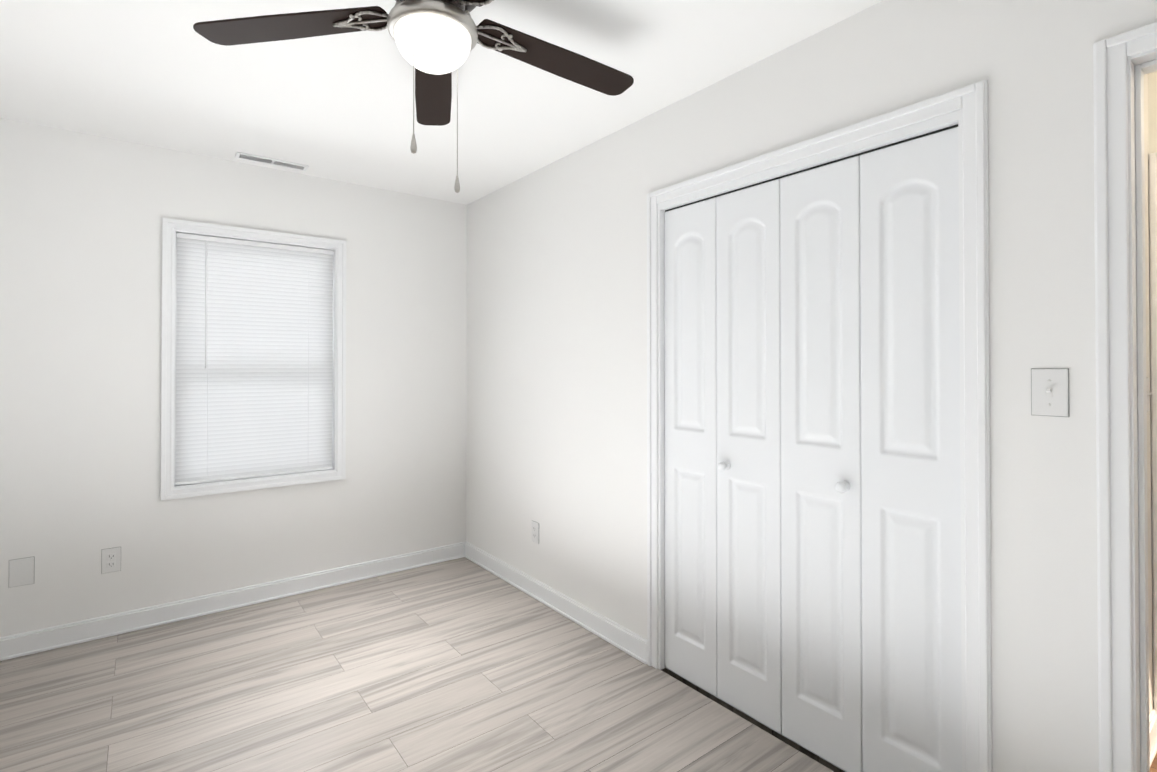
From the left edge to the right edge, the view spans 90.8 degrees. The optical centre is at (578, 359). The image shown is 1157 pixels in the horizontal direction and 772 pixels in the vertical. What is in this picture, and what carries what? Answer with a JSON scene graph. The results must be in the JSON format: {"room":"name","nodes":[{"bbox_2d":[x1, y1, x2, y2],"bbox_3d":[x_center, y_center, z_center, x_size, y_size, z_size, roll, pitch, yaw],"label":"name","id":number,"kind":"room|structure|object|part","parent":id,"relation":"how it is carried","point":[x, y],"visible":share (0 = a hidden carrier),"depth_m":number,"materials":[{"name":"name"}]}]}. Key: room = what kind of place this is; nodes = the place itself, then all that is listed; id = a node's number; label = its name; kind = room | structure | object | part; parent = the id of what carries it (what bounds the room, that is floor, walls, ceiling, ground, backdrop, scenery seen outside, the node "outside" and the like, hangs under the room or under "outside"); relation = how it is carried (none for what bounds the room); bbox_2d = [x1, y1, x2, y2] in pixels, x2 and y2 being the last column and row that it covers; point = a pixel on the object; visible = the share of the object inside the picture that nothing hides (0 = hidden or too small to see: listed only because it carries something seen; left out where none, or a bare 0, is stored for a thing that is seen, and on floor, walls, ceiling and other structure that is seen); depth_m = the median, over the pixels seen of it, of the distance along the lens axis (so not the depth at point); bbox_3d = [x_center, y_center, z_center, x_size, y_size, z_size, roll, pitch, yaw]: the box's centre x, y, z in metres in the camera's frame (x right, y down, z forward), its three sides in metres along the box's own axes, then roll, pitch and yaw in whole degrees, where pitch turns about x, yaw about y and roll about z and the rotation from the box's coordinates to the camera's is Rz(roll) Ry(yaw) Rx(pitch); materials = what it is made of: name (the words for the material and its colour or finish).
{"room":"empty bedroom","nodes":[
{"label":"empty bedroom","id":0,"kind":"room"},
{"bbox_2d":[0,118,466,636],"bbox_3d":[-1.978,0.132,3.125,3.170,2.440,0.120,0,-1,-37],"label":"wall","id":1,"kind":"structure","parent":0,"point":[82,215],"depth_m":2.91,"materials":[{"name":"white paint"}]},
{"bbox_2d":[9,556,34,587],"bbox_3d":[-2.542,0.970,2.604,0.085,0.125,0.006,0,-1,-37],"label":"blank wall plate","id":2,"kind":"object","parent":1,"relation":"attached to","point":[21,571],"visible":1,"depth_m":2.60,"materials":[{"name":"grey plastic"}]},
{"bbox_2d":[101,547,120,573],"bbox_3d":[-2.290,0.983,2.796,0.075,0.119,0.008,0,-1,-37],"label":"outlet","id":3,"kind":"object","parent":1,"relation":"attached to","point":[110,559],"visible":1,"depth_m":2.79,"materials":[{"name":"grey plastic"}]},
{"bbox_2d":[0,542,463,660],"bbox_3d":[-1.923,1.302,3.067,2.900,0.100,0.023,0,-1,-37],"label":"baseboard","id":4,"kind":"structure","parent":1,"relation":"attached to","point":[50,638],"depth_m":3.03,"materials":[{"name":"white paint"}]},
{"bbox_2d":[160,218,345,499],"bbox_3d":[-1.812,-0.003,3.241,0.905,1.445,0.139,0,-1,-37],"label":"window","id":5,"kind":"structure","parent":1,"relation":"in","point":[171,229],"depth_m":3.10,"materials":[{"name":"white paint"}]},
{"bbox_3d":[-1.836,-0.002,3.274,0.785,1.325,0.042,0,-1,-37],"label":"window sash","id":6,"kind":"part","parent":5,"relation":"part of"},
{"bbox_2d":[175,233,333,484],"bbox_3d":[-1.796,-0.003,3.221,0.781,1.321,0.042,0,-1,-37],"label":"window blind","id":7,"kind":"object","parent":5,"relation":"attached to","point":[254,359],"visible":0.96,"depth_m":3.20,"materials":[{"name":"white plastic"}]},
{"bbox_2d":[0,557,833,771],"bbox_3d":[-0.655,1.386,1.290,3.050,0.100,4.623,0,-1,-37],"label":"floor","id":8,"kind":"structure","parent":0,"point":[463,664],"depth_m":2.27,"materials":[{"name":"laminate"}]},
{"bbox_2d":[662,668,844,771],"bbox_3d":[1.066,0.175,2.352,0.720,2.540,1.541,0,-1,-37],"label":"door track","id":9,"kind":"object","parent":8,"relation":"on","point":[825,763],"depth_m":2.22,"materials":[{"name":"grey metal"}]},
{"bbox_2d":[0,0,882,204],"bbox_3d":[-0.608,-1.154,1.349,3.170,0.100,4.623,0,-1,-37],"label":"ceiling","id":10,"kind":"structure","parent":0,"point":[166,75],"depth_m":2.24,"materials":[{"name":"white paint"}]},
{"bbox_2d":[235,152,308,170],"bbox_3d":[-1.677,-1.083,3.129,0.350,0.008,0.100,0,-1,-37],"label":"ceiling vent","id":11,"kind":"object","parent":10,"relation":"in","point":[266,160],"visible":1,"depth_m":3.11,"materials":[{"name":"white metal"}]},
{"bbox_2d":[193,0,633,192],"bbox_3d":[-0.357,-0.790,1.567,1.245,0.622,1.269,0,-1,-37],"label":"ceiling fan","id":12,"kind":"object","parent":10,"relation":"hanging from","point":[436,41],"visible":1,"depth_m":1.59,"materials":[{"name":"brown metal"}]},
{"bbox_2d":[466,0,1156,771],"bbox_3d":[0.639,0.124,2.219,0.120,2.440,4.503,0,-1,-37],"label":"wall","id":13,"kind":"structure","parent":0,"point":[556,418],"depth_m":1.83,"materials":[{"name":"white paint"}]},
{"bbox_2d":[532,520,538,543],"bbox_3d":[-0.249,0.986,3.262,0.008,0.119,0.075,0,-1,-37],"label":"outlet","id":14,"kind":"object","parent":13,"relation":"attached to","point":[535,532],"visible":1,"depth_m":3.26,"materials":[{"name":"grey plastic"}]},
{"bbox_2d":[464,541,646,663],"bbox_3d":[-0.231,1.303,3.225,0.023,0.100,1.764,0,-1,-37],"label":"baseboard","id":15,"kind":"structure","parent":13,"relation":"attached to","point":[626,640],"depth_m":3.01,"materials":[{"name":"white paint"}]},
{"bbox_2d":[664,197,716,696],"bbox_3d":[0.475,0.347,2.395,0.032,1.990,0.283,0,-1,-37],"label":"closet door","id":16,"kind":"structure","parent":13,"relation":"in","point":[690,413],"depth_m":2.38,"materials":[{"name":"white paint"}]},
{"bbox_2d":[716,179,781,733],"bbox_3d":[0.632,0.344,2.154,0.074,1.990,0.283,0,-1,-37],"label":"closet door","id":17,"kind":"structure","parent":13,"relation":"in","point":[749,649],"depth_m":2.15,"materials":[{"name":"white paint"}]},
{"bbox_2d":[647,80,991,771],"bbox_3d":[0.746,0.299,2.061,0.139,2.088,1.287,0,-1,-37],"label":"trim","id":18,"kind":"structure","parent":13,"relation":"attached to","point":[969,120],"depth_m":1.57,"materials":[{"name":"white paint"}]},
{"bbox_2d":[780,156,862,771],"bbox_3d":[0.807,0.343,1.927,0.074,1.990,0.283,0,-1,-37],"label":"closet door","id":19,"kind":"structure","parent":13,"relation":"in","point":[821,558],"depth_m":1.92,"materials":[{"name":"white paint"}]},
{"bbox_2d":[860,127,961,771],"bbox_3d":[0.998,0.341,1.712,0.032,1.990,0.283,0,-1,-37],"label":"closet door","id":20,"kind":"structure","parent":13,"relation":"in","point":[910,490],"depth_m":1.70,"materials":[{"name":"white paint"}]},
{"bbox_2d":[1031,368,1069,416],"bbox_3d":[1.167,0.081,1.416,0.018,0.119,0.075,0,-1,-37],"label":"bedroom light switch","id":21,"kind":"object","parent":13,"relation":"attached to","point":[1049,391],"visible":1,"depth_m":1.42,"materials":[{"name":"grey plastic"}]},
{"bbox_2d":[1093,22,1156,771],"bbox_3d":[1.560,0.290,1.016,0.158,2.088,0.933,0,-1,-37],"label":"door frame","id":22,"kind":"structure","parent":13,"relation":"attached to","point":[1124,63],"depth_m":1.32,"materials":[{"name":"white paint"}]},
{"bbox_2d":[1144,74,1156,766],"bbox_3d":[2.285,0.125,2.274,2.560,2.440,0.123,0,-1,-37],"label":"wall","id":23,"kind":"structure","parent":0,"point":[1153,729],"depth_m":2.02,"materials":[{"name":"white paint"}]},
{"bbox_2d":[1146,378,1152,411],"bbox_3d":[1.981,0.122,1.980,0.075,0.119,0.018,0,-1,-37],"label":"light switch","id":24,"kind":"object","parent":23,"relation":"attached to","point":[1148,393],"visible":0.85,"depth_m":1.98,"materials":[{"name":"grey plastic"}]},
{"bbox_2d":[1148,71,1156,153],"bbox_3d":[2.881,0.114,1.054,0.100,2.440,2.585,0,-1,-37],"label":"wall","id":25,"kind":"structure","parent":0,"point":[1152,112],"depth_m":2.04,"materials":[{"name":"white paint"}]},
{"bbox_2d":[1148,152,1156,713],"bbox_3d":[2.351,0.298,1.729,0.121,2.083,0.866,0,-1,-37],"label":"door frame","id":26,"kind":"structure","parent":25,"relation":"attached to","point":[1152,174],"depth_m":2.03,"materials":[{"name":"white paint"}]},
{"bbox_2d":[1150,753,1156,771],"bbox_3d":[3.095,1.385,1.207,2.560,0.100,2.585,0,-1,-37],"label":"floor","id":27,"kind":"structure","parent":0,"point":[1153,767],"depth_m":1.89,"materials":[{"name":"brown wood"}]}
]}

